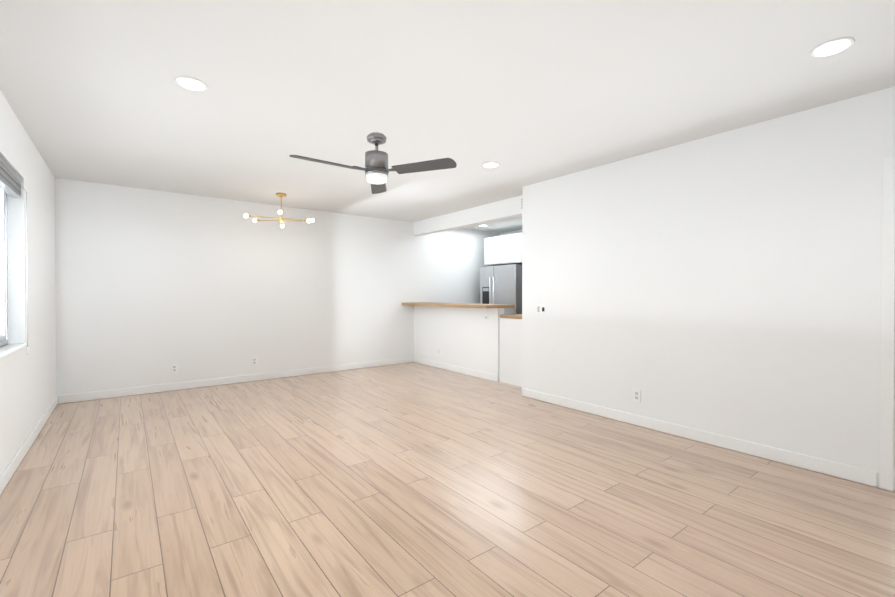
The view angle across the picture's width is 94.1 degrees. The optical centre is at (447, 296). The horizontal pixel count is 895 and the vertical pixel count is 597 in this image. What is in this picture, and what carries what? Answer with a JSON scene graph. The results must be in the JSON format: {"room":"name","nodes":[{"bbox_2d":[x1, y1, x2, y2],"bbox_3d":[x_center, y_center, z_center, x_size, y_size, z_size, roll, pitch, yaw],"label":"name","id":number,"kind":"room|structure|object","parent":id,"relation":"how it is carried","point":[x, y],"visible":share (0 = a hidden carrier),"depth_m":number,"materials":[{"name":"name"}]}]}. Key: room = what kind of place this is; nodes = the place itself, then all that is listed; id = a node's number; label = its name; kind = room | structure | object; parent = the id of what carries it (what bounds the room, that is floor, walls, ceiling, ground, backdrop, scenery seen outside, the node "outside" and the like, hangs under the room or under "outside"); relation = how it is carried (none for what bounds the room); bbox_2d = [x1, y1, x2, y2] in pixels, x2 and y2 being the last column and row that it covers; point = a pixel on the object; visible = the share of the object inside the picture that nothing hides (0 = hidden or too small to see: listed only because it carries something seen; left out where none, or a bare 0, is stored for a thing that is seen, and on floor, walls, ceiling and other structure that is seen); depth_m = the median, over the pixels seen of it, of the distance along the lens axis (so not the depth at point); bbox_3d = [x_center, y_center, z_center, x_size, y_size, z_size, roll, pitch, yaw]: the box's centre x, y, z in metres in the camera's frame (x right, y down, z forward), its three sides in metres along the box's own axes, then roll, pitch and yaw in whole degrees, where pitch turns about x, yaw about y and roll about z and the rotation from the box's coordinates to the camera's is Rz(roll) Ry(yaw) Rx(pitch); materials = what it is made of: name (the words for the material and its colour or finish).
{"room":"empty living room","nodes":[
{"label":"empty living room","id":0,"kind":"room"},
{"bbox_2d":[0,90,55,475],"bbox_3d":[-2.094,-0.038,1.559,0.200,2.440,7.480,0,1,-38],"label":"wall","id":1,"kind":"structure","parent":0,"point":[27,389],"depth_m":3.21,"materials":[{"name":"white paint"}]},
{"bbox_2d":[0,188,7,346],"bbox_3d":[-2.630,-0.264,2.242,0.084,1.234,2.076,0,1,-38],"label":"window","id":2,"kind":"structure","parent":1,"relation":"in","point":[3,278],"depth_m":3.02,"materials":[{"name":"white glass"}]},
{"bbox_2d":[0,156,20,197],"bbox_3d":[-2.576,-0.803,2.280,0.054,0.153,2.056,0,1,-38],"label":"window blind","id":3,"kind":"object","parent":2,"relation":"attached to","point":[10,180],"visible":0.96,"depth_m":2.83,"materials":[{"name":"grey"}]},
{"bbox_2d":[19,182,28,354],"bbox_3d":[-3.111,-0.205,3.059,0.050,1.272,0.013,0,1,-38],"label":"cord","id":4,"kind":"object","parent":3,"relation":"hanging from","point":[27,348],"visible":1,"depth_m":3.07,"materials":[{"name":"grey plastic"}]},
{"bbox_2d":[0,343,26,359],"bbox_3d":[-2.572,0.365,2.291,0.104,0.022,2.078,0,1,-38],"label":"window sill","id":5,"kind":"structure","parent":1,"relation":"attached to","point":[7,350],"depth_m":2.82,"materials":[{"name":"white wood"}]},
{"bbox_2d":[0,396,57,494],"bbox_3d":[-2.010,1.133,1.632,0.012,0.094,7.238,0,1,-38],"label":"baseboard","id":6,"kind":"structure","parent":1,"relation":"attached to","point":[10,469],"depth_m":3.04,"materials":[{"name":"white wood"}]},
{"bbox_2d":[55,178,498,395],"bbox_3d":[-1.647,-0.073,6.545,6.990,2.440,0.120,0,1,-38],"label":"wall","id":7,"kind":"structure","parent":0,"point":[152,286],"depth_m":5.50,"materials":[{"name":"white paint"}]},
{"bbox_2d":[171,364,177,372],"bbox_3d":[-3.371,0.887,5.144,0.070,0.115,0.008,0,1,-38],"label":"electrical outlet","id":8,"kind":"object","parent":7,"relation":"attached to","point":[174,368],"visible":1,"depth_m":5.14,"materials":[{"name":"white plastic"}]},
{"bbox_2d":[58,357,413,403],"bbox_3d":[-2.399,1.103,5.891,4.567,0.094,0.011,0,1,-38],"label":"baseboard","id":9,"kind":"structure","parent":7,"relation":"attached to","point":[88,396],"depth_m":5.41,"materials":[{"name":"white wood"}]},
{"bbox_2d":[252,357,256,365],"bbox_3d":[-2.642,0.883,5.705,0.070,0.115,0.008,0,1,-38],"label":"electrical outlet","id":10,"kind":"object","parent":7,"relation":"attached to","point":[254,360],"visible":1,"depth_m":5.70,"materials":[{"name":"white plastic"}]},
{"bbox_2d":[0,362,894,596],"bbox_3d":[0.597,1.217,3.638,6.990,0.100,7.480,0,1,-38],"label":"floor","id":11,"kind":"structure","parent":0,"point":[412,479],"depth_m":2.36,"materials":[{"name":"laminate"}]},
{"bbox_2d":[480,264,521,314],"bbox_3d":[1.154,0.288,7.719,0.821,1.700,0.900,0,1,-38],"label":"fridge","id":12,"kind":"object","parent":11,"relation":"on","point":[501,284],"visible":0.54,"depth_m":7.35,"materials":[{"name":"grey metal"}]},
{"bbox_2d":[499,314,521,386],"bbox_3d":[1.156,0.699,5.544,0.635,0.910,0.707,0,1,-38],"label":"base cabinet","id":13,"kind":"object","parent":11,"relation":"on","point":[510,349],"depth_m":5.47,"materials":[{"name":"white paint"}]},
{"bbox_2d":[0,0,894,232],"bbox_3d":[0.835,-1.334,3.803,7.590,0.120,7.480,0,1,-38],"label":"ceiling","id":14,"kind":"structure","parent":0,"point":[522,93],"depth_m":2.48,"materials":[{"name":"white paint"}]},
{"bbox_2d":[175,76,207,90],"bbox_3d":[-1.517,-1.260,2.473,0.170,0.008,0.170,0,1,-38],"label":"recessed light","id":15,"kind":"object","parent":14,"relation":"in","point":[191,83],"visible":1,"depth_m":2.46,"materials":[{"name":"white plastic"}]},
{"bbox_2d":[244,193,313,227],"bbox_3d":[-2.075,-1.094,5.200,0.898,0.378,0.685,0,1,-38],"label":"sputnik chandelier","id":16,"kind":"object","parent":14,"relation":"hanging from","point":[281,195],"visible":1,"depth_m":5.17,"materials":[{"name":"gold metal"}]},
{"bbox_2d":[289,132,456,193],"bbox_3d":[-0.671,-1.080,3.189,1.042,0.378,1.183,0,1,-38],"label":"ceiling fan","id":17,"kind":"object","parent":14,"relation":"hanging from","point":[376,170],"visible":1,"depth_m":3.19,"materials":[{"name":"silver metal"}]},
{"bbox_2d":[482,162,499,167],"bbox_3d":[0.418,-1.271,4.025,0.170,0.008,0.170,0,1,-38],"label":"recessed light","id":18,"kind":"object","parent":14,"relation":"in","point":[490,164],"visible":1,"depth_m":4.00,"materials":[{"name":"white"}]},
{"bbox_2d":[810,37,854,56],"bbox_3d":[1.944,-1.258,2.108,0.170,0.008,0.170,0,1,-38],"label":"recessed light","id":19,"kind":"object","parent":14,"relation":"in","point":[831,47],"visible":1,"depth_m":2.10,"materials":[{"name":"white plastic"}]},
{"bbox_2d":[414,195,521,381],"bbox_3d":[0.311,-0.070,6.207,0.120,2.439,2.801,0,1,-38],"label":"wall","id":20,"kind":"structure","parent":0,"point":[468,338],"depth_m":6.23,"materials":[{"name":"white paint"}]},
{"bbox_2d":[414,357,497,381],"bbox_3d":[0.044,1.099,6.453,0.012,0.094,2.077,0,1,-38],"label":"baseboard","id":21,"kind":"structure","parent":20,"relation":"attached to","point":[476,373],"depth_m":6.29,"materials":[{"name":"white wood"}]},
{"bbox_2d":[402,302,514,307],"bbox_3d":[0.075,0.126,6.457,0.550,0.042,2.117,0,1,-38],"label":"countertop","id":22,"kind":"structure","parent":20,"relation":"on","point":[465,305],"depth_m":5.92,"materials":[{"name":"brown wood"}]},
{"bbox_2d":[499,229,521,235],"bbox_3d":[1.967,-0.079,7.481,0.120,2.439,2.801,0,1,-38],"label":"wall","id":23,"kind":"structure","parent":0,"point":[510,232],"depth_m":8.30,"materials":[{"name":"white paint"}]},
{"bbox_2d":[484,237,500,265],"bbox_3d":[1.104,-0.856,7.950,0.665,0.515,0.470,0,1,-38],"label":"upper cabinet","id":24,"kind":"object","parent":23,"relation":"attached to","point":[492,244],"depth_m":7.75,"materials":[{"name":"white paint"}]},
{"bbox_2d":[500,233,521,264],"bbox_3d":[1.389,-0.853,7.580,0.665,0.515,0.465,0,1,-38],"label":"upper cabinet","id":25,"kind":"object","parent":23,"relation":"attached to","point":[503,250],"depth_m":7.39,"materials":[{"name":"white paint"}]},
{"bbox_2d":[522,86,894,487],"bbox_3d":[2.273,-0.049,3.149,0.120,2.440,4.435,0,1,-38],"label":"wall","id":26,"kind":"structure","parent":0,"point":[728,283],"depth_m":3.17,"materials":[{"name":"white paint"}]},
{"bbox_2d":[536,304,545,314],"bbox_3d":[1.039,0.140,4.639,0.018,0.115,0.140,0,1,-38],"label":"switch plate","id":27,"kind":"object","parent":26,"relation":"attached to","point":[540,308],"visible":1,"depth_m":4.64,"materials":[{"name":"white plastic"}]},
{"bbox_2d":[633,389,640,402],"bbox_3d":[1.714,0.896,3.776,0.008,0.115,0.070,0,1,-38],"label":"electrical outlet","id":28,"kind":"object","parent":26,"relation":"attached to","point":[636,395],"visible":1,"depth_m":3.77,"materials":[{"name":"white plastic"}]},
{"bbox_2d":[522,388,877,486],"bbox_3d":[1.757,1.119,3.719,0.012,0.094,2.915,0,1,-38],"label":"baseboard","id":29,"kind":"structure","parent":26,"relation":"attached to","point":[849,472],"depth_m":3.20,"materials":[{"name":"white wood"}]},
{"bbox_2d":[880,155,894,491],"bbox_3d":[2.985,0.166,2.225,0.152,2.021,0.914,0,1,-38],"label":"door frame","id":30,"kind":"structure","parent":26,"relation":"attached to","point":[887,474],"depth_m":2.52,"materials":[{"name":"white wood"}]}
]}

